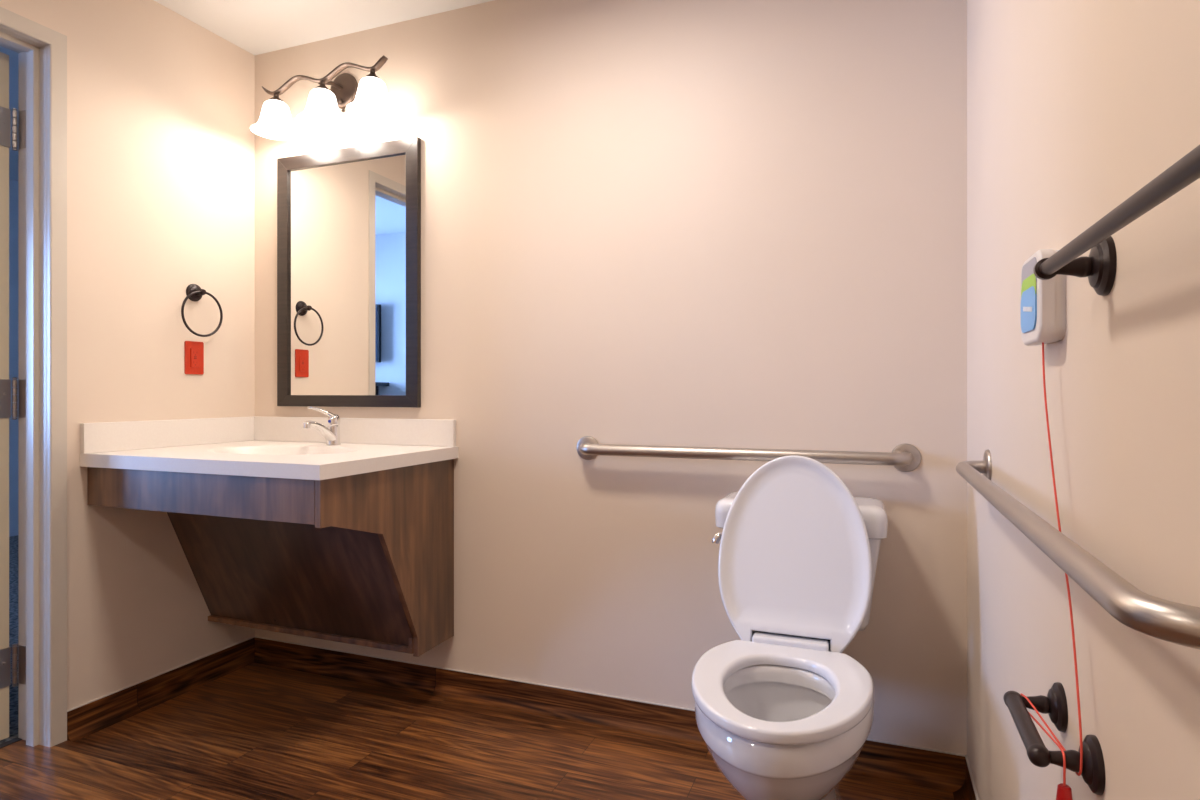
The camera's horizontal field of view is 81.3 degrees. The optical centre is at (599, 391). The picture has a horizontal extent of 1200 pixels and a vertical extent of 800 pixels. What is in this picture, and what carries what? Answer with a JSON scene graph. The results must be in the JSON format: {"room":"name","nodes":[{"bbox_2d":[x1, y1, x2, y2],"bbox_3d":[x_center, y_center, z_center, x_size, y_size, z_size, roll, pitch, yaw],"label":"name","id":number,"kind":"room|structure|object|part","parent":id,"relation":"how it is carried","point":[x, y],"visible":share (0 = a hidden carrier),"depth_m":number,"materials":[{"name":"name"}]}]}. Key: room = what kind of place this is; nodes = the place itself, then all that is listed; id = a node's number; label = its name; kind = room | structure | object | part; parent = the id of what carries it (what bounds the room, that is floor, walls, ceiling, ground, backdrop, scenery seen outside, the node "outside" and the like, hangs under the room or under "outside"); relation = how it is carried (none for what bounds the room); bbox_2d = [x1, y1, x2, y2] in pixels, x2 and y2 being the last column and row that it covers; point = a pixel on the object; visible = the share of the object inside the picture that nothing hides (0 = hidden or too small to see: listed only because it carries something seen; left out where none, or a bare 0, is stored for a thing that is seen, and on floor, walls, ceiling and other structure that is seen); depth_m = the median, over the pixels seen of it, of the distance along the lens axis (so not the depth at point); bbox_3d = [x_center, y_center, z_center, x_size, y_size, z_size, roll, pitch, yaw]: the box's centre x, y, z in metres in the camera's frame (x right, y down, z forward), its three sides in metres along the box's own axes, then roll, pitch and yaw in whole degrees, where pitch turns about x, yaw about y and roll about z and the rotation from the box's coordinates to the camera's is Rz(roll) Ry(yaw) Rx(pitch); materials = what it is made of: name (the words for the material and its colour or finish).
{"room":"accessible bathroom","nodes":[
{"label":"accessible bathroom","id":0,"kind":"room"},
{"bbox_2d":[0,46,17,180],"bbox_3d":[-3.471,-1.610,2.522,3.720,0.100,5.440,0,0,21],"label":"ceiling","id":1,"kind":"structure","parent":0,"point":[13,56],"depth_m":3.67,"materials":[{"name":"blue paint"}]},
{"bbox_2d":[9,179,17,536],"bbox_3d":[-5.149,-0.200,3.172,0.120,2.720,5.200,0,0,21],"label":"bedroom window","id":2,"kind":"structure","parent":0,"point":[13,185],"depth_m":5.15,"materials":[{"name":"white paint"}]},
{"bbox_2d":[0,0,254,709],"bbox_3d":[-2.001,-0.090,1.348,0.130,2.500,3.130,0,0,21],"label":"wall","id":3,"kind":"structure","parent":0,"point":[161,106],"depth_m":2.36,"materials":[{"name":"paint"}]},
{"bbox_2d":[0,738,21,748],"bbox_3d":[-1.937,1.059,1.712,0.025,0.004,0.908,0,0,21],"label":"trim","id":4,"kind":"structure","parent":3,"relation":"attached to","point":[14,740],"depth_m":2.11,"materials":[{"name":"grey"}]},
{"bbox_2d":[0,52,25,739],"bbox_3d":[-2.194,0.013,2.265,0.957,2.071,0.066,0,0,21],"label":"door","id":5,"kind":"structure","parent":3,"relation":"in","point":[5,112],"depth_m":2.11,"materials":[{"name":"beige paint"}]},
{"bbox_2d":[0,7,66,746],"bbox_3d":[-1.874,-0.012,1.688,0.152,2.144,1.004,0,0,21],"label":"trim","id":6,"kind":"structure","parent":3,"relation":"attached to","point":[41,50],"depth_m":2.10,"materials":[{"name":"beige paint"}]},
{"bbox_2d":[67,636,254,741],"bbox_3d":[-1.484,1.016,2.450,0.038,0.087,0.700,0,0,21],"label":"baseboard","id":7,"kind":"structure","parent":3,"relation":"attached to","point":[86,719],"depth_m":2.39,"materials":[{"name":"brown wood"}]},
{"bbox_2d":[184,341,203,374],"bbox_3d":[-1.468,-0.123,2.531,0.010,0.119,0.073,0,0,21],"label":"power outlet","id":8,"kind":"object","parent":3,"relation":"attached to","point":[193,351],"visible":1,"depth_m":2.53,"materials":[{"name":"red plastic"}]},
{"bbox_2d":[191,348,199,367],"bbox_3d":[-1.466,-0.123,2.530,0.004,0.069,0.034,0,0,21],"label":"receptacle","id":9,"kind":"object","parent":8,"relation":"attached to","point":[195,352],"depth_m":2.53,"materials":[{"name":"red plastic"}]},
{"bbox_2d":[181,284,222,336],"bbox_3d":[-1.447,-0.295,2.524,0.053,0.194,0.167,0,0,21],"label":"towel ring","id":10,"kind":"object","parent":3,"relation":"attached to","point":[194,292],"visible":1,"depth_m":2.52,"materials":[{"name":"brown metal"}]},
{"bbox_3d":[-1.440,-0.360,2.522,0.038,0.024,0.024,0,0,21],"label":"post","id":11,"kind":"part","parent":10,"relation":"part of","materials":[{"name":"brown metal"}]},
{"bbox_2d":[154,0,493,54],"bbox_3d":[-0.738,-1.390,0.929,2.788,0.100,3.260,0,0,21],"label":"ceiling","id":12,"kind":"structure","parent":0,"point":[257,27],"depth_m":2.49,"materials":[{"name":"white paint"}]},
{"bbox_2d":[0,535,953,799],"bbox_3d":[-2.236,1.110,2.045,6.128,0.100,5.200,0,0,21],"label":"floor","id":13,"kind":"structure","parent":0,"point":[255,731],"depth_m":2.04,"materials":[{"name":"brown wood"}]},
{"bbox_2d":[691,455,887,799],"bbox_3d":[0.439,0.611,1.631,0.440,0.898,0.829,0,0,21],"label":"toilet","id":14,"kind":"object","parent":13,"relation":"on","point":[781,711],"visible":1,"depth_m":1.65,"materials":[{"name":"white ceramic"}]},
{"bbox_3d":[0.341,0.390,1.891,0.075,0.038,0.030,0,0,7],"label":"flush lever","id":15,"kind":"part","parent":14,"relation":"part of","materials":[{"name":"silver metal"}]},
{"bbox_3d":[0.371,0.615,1.454,0.372,0.024,0.450,0,0,21],"label":"seat","id":16,"kind":"part","parent":14,"relation":"part of","materials":[{"name":"white plastic"}]},
{"bbox_3d":[0.479,0.394,1.734,0.366,0.464,0.152,0,0,21],"label":"lid","id":17,"kind":"part","parent":14,"relation":"part of","materials":[{"name":"white plastic"}]},
{"bbox_3d":[0.550,0.331,1.918,0.440,0.079,0.214,0,0,21],"label":"tank lid","id":18,"kind":"part","parent":14,"relation":"part of","materials":[{"name":"white ceramic"}]},
{"bbox_3d":[0.553,0.497,1.925,0.412,0.258,0.186,0,0,21],"label":"tank","id":19,"kind":"part","parent":14,"relation":"part of","materials":[{"name":"white ceramic"}]},
{"bbox_2d":[255,0,966,754],"bbox_3d":[-0.173,-0.090,2.388,2.788,2.500,0.130,0,0,21],"label":"wall","id":20,"kind":"structure","parent":0,"point":[686,223],"depth_m":2.17,"materials":[{"name":"paint"}]},
{"bbox_2d":[87,459,453,656],"bbox_3d":[-1.058,0.543,2.319,0.926,0.624,0.638,0,0,21],"label":"vanity cabinet","id":21,"kind":"object","parent":20,"relation":"attached to","point":[364,559],"visible":0.84,"depth_m":2.26,"materials":[{"name":"laminate"}]},
{"bbox_2d":[80,416,457,479],"bbox_3d":[-1.054,0.203,2.306,0.944,0.212,0.660,0,0,21],"label":"countertop","id":22,"kind":"structure","parent":21,"relation":"on","point":[255,446],"depth_m":2.34,"materials":[{"name":"white stone"}]},
{"bbox_2d":[303,406,340,444],"bbox_3d":[-0.985,0.121,2.476,0.049,0.141,0.166,0,0,21],"label":"faucet","id":23,"kind":"object","parent":22,"relation":"on","point":[331,433],"visible":1,"depth_m":2.50,"materials":[{"name":"silver metal"}]},
{"bbox_3d":[-0.988,0.142,2.469,0.041,0.084,0.146,0,0,21],"label":"spout","id":24,"kind":"part","parent":23,"relation":"part of","materials":[{"name":"silver metal"}]},
{"bbox_3d":[-0.984,0.075,2.479,0.033,0.049,0.124,0,0,21],"label":"lever","id":25,"kind":"part","parent":23,"relation":"part of","materials":[{"name":"silver metal"}]},
{"bbox_3d":[-1.065,0.544,2.330,0.906,0.569,0.261,0,0,21],"label":"knee panel","id":26,"kind":"part","parent":21,"relation":"part of","materials":[{"name":"laminate"}]},
{"bbox_3d":[-0.991,0.838,2.521,0.906,0.018,0.212,0,0,21],"label":"rail","id":27,"kind":"part","parent":21,"relation":"part of","materials":[{"name":"laminate"}]},
{"bbox_3d":[-0.636,0.543,2.155,0.019,0.624,0.638,0,0,21],"label":"panel","id":28,"kind":"part","parent":21,"relation":"part of","materials":[{"name":"laminate"}]},
{"bbox_2d":[250,55,397,139],"bbox_3d":[-0.981,-1.075,2.515,0.607,0.235,0.216,0,0,21],"label":"vanity light","id":29,"kind":"object","parent":20,"relation":"attached to","point":[369,100],"visible":1,"depth_m":2.51,"materials":[{"name":"white glass"}]},
{"bbox_3d":[-1.192,-1.012,2.573,0.172,0.110,0.172,0,0,21],"label":"lamp shade","id":30,"kind":"part","parent":29,"relation":"part of","materials":[{"name":"white glass"}]},
{"bbox_3d":[-0.990,-1.020,2.495,0.172,0.110,0.172,0,0,21],"label":"lamp shade","id":31,"kind":"part","parent":29,"relation":"part of","materials":[{"name":"white glass"}]},
{"bbox_3d":[-0.990,-1.028,2.495,0.058,0.083,0.058,0,0,21],"label":"bulb","id":32,"kind":"part","parent":29,"relation":"part of","materials":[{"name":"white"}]},
{"bbox_3d":[-0.984,-1.120,2.552,0.015,0.038,0.115,0,0,21],"label":"arm","id":33,"kind":"part","parent":29,"relation":"part of","materials":[{"name":"brown metal"}]},
{"bbox_3d":[-0.786,-1.025,2.416,0.172,0.110,0.172,0,0,21],"label":"lamp shade","id":34,"kind":"part","parent":29,"relation":"part of","materials":[{"name":"white glass"}]},
{"bbox_3d":[-0.786,-1.034,2.416,0.058,0.083,0.058,0,0,21],"label":"bulb","id":35,"kind":"part","parent":29,"relation":"part of","materials":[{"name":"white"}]},
{"bbox_2d":[277,137,420,406],"bbox_3d":[-0.947,-0.425,2.606,0.650,0.961,0.021,0,0,21],"label":"wall mirror","id":36,"kind":"object","parent":20,"relation":"attached to","point":[349,219],"visible":1,"depth_m":2.60,"materials":[{"name":"clear mirror"}]},
{"bbox_3d":[-0.947,-0.881,2.606,0.649,0.050,0.021,0,0,21],"label":"rail","id":37,"kind":"part","parent":36,"relation":"part of","materials":[{"name":"wood"}]},
{"bbox_3d":[-0.947,0.034,2.606,0.649,0.043,0.021,0,0,21],"label":"rail","id":38,"kind":"part","parent":36,"relation":"part of","materials":[{"name":"wood"}]},
{"bbox_2d":[252,416,455,446],"bbox_3d":[-0.942,0.144,2.606,0.936,0.094,0.019,0,0,21],"label":"backsplash","id":39,"kind":"structure","parent":20,"relation":"attached to","point":[413,432],"depth_m":2.56,"materials":[{"name":"white stone"}]},
{"bbox_2d":[254,636,964,791],"bbox_3d":[-0.203,1.016,2.310,2.528,0.087,0.038,0,0,21],"label":"baseboard","id":40,"kind":"structure","parent":20,"relation":"attached to","point":[907,764],"depth_m":2.30,"materials":[{"name":"brown wood"}]},
{"bbox_2d":[577,436,920,471],"bbox_3d":[0.388,0.181,2.061,1.023,0.078,0.075,0,0,21],"label":"grab bar","id":41,"kind":"object","parent":20,"relation":"attached to","point":[904,457],"visible":1,"depth_m":2.01,"materials":[{"name":"silver metal"}]},
{"bbox_2d":[967,0,1199,799],"bbox_3d":[0.502,-0.090,0.449,0.130,2.500,3.000,0,0,21],"label":"wall","id":42,"kind":"structure","parent":0,"point":[1074,107],"depth_m":0.84,"materials":[{"name":"paint"}]},
{"bbox_2d":[953,755,978,799],"bbox_3d":[0.423,1.016,0.479,0.038,0.087,3.000,0,0,21],"label":"baseboard","id":43,"kind":"structure","parent":42,"relation":"attached to","point":[968,791],"depth_m":1.81,"materials":[{"name":"brown wood"}]},
{"bbox_2d":[1020,249,1082,799],"bbox_3d":[0.588,0.149,0.916,0.048,0.686,0.278,0,0,21],"label":"emergency pull cord","id":44,"kind":"object","parent":42,"relation":"attached to","point":[1043,302],"visible":0.87,"depth_m":0.93,"materials":[{"name":"white plastic"}]},
{"bbox_3d":[0.609,-0.165,0.992,0.001,0.041,0.099,0,0,21],"label":"grey panel","id":45,"kind":"part","parent":44,"relation":"part of","materials":[{"name":"grey plastic"}]},
{"bbox_3d":[0.531,0.471,0.800,0.020,0.042,0.020,0,0,21],"label":"pull handle","id":46,"kind":"part","parent":44,"relation":"part of","materials":[{"name":"red plastic"}]},
{"bbox_2d":[1003,682,1105,794],"bbox_3d":[0.563,0.425,0.882,0.069,0.062,0.218,0,0,21],"label":"toilet paper holder","id":47,"kind":"object","parent":42,"relation":"attached to","point":[1054,704],"visible":0.97,"depth_m":0.83,"materials":[{"name":"brown metal"}]},
{"bbox_3d":[0.590,0.425,0.956,0.043,0.023,0.023,0,0,21],"label":"post","id":48,"kind":"part","parent":47,"relation":"part of","materials":[{"name":"brown metal"}]},
{"bbox_3d":[0.534,0.425,0.810,0.043,0.023,0.023,0,0,21],"label":"post","id":49,"kind":"part","parent":47,"relation":"part of","materials":[{"name":"brown metal"}]},
{"bbox_2d":[956,449,1199,649],"bbox_3d":[0.611,0.164,1.008,0.070,0.078,1.210,0,0,21],"label":"grab bar","id":50,"kind":"object","parent":42,"relation":"attached to","point":[1169,621],"visible":1,"depth_m":0.59,"materials":[{"name":"silver metal"}]},
{"bbox_2d":[1033,145,1199,295],"bbox_3d":[0.411,-0.138,0.491,0.069,0.065,0.677,0,0,21],"label":"towel bar","id":51,"kind":"object","parent":42,"relation":"attached to","point":[1100,266],"visible":1,"depth_m":0.60,"materials":[{"name":"brown metal"}]},
{"bbox_3d":[0.521,-0.138,0.776,0.043,0.023,0.023,0,0,21],"label":"post","id":52,"kind":"part","parent":51,"relation":"part of","materials":[{"name":"brown metal"}]}
]}

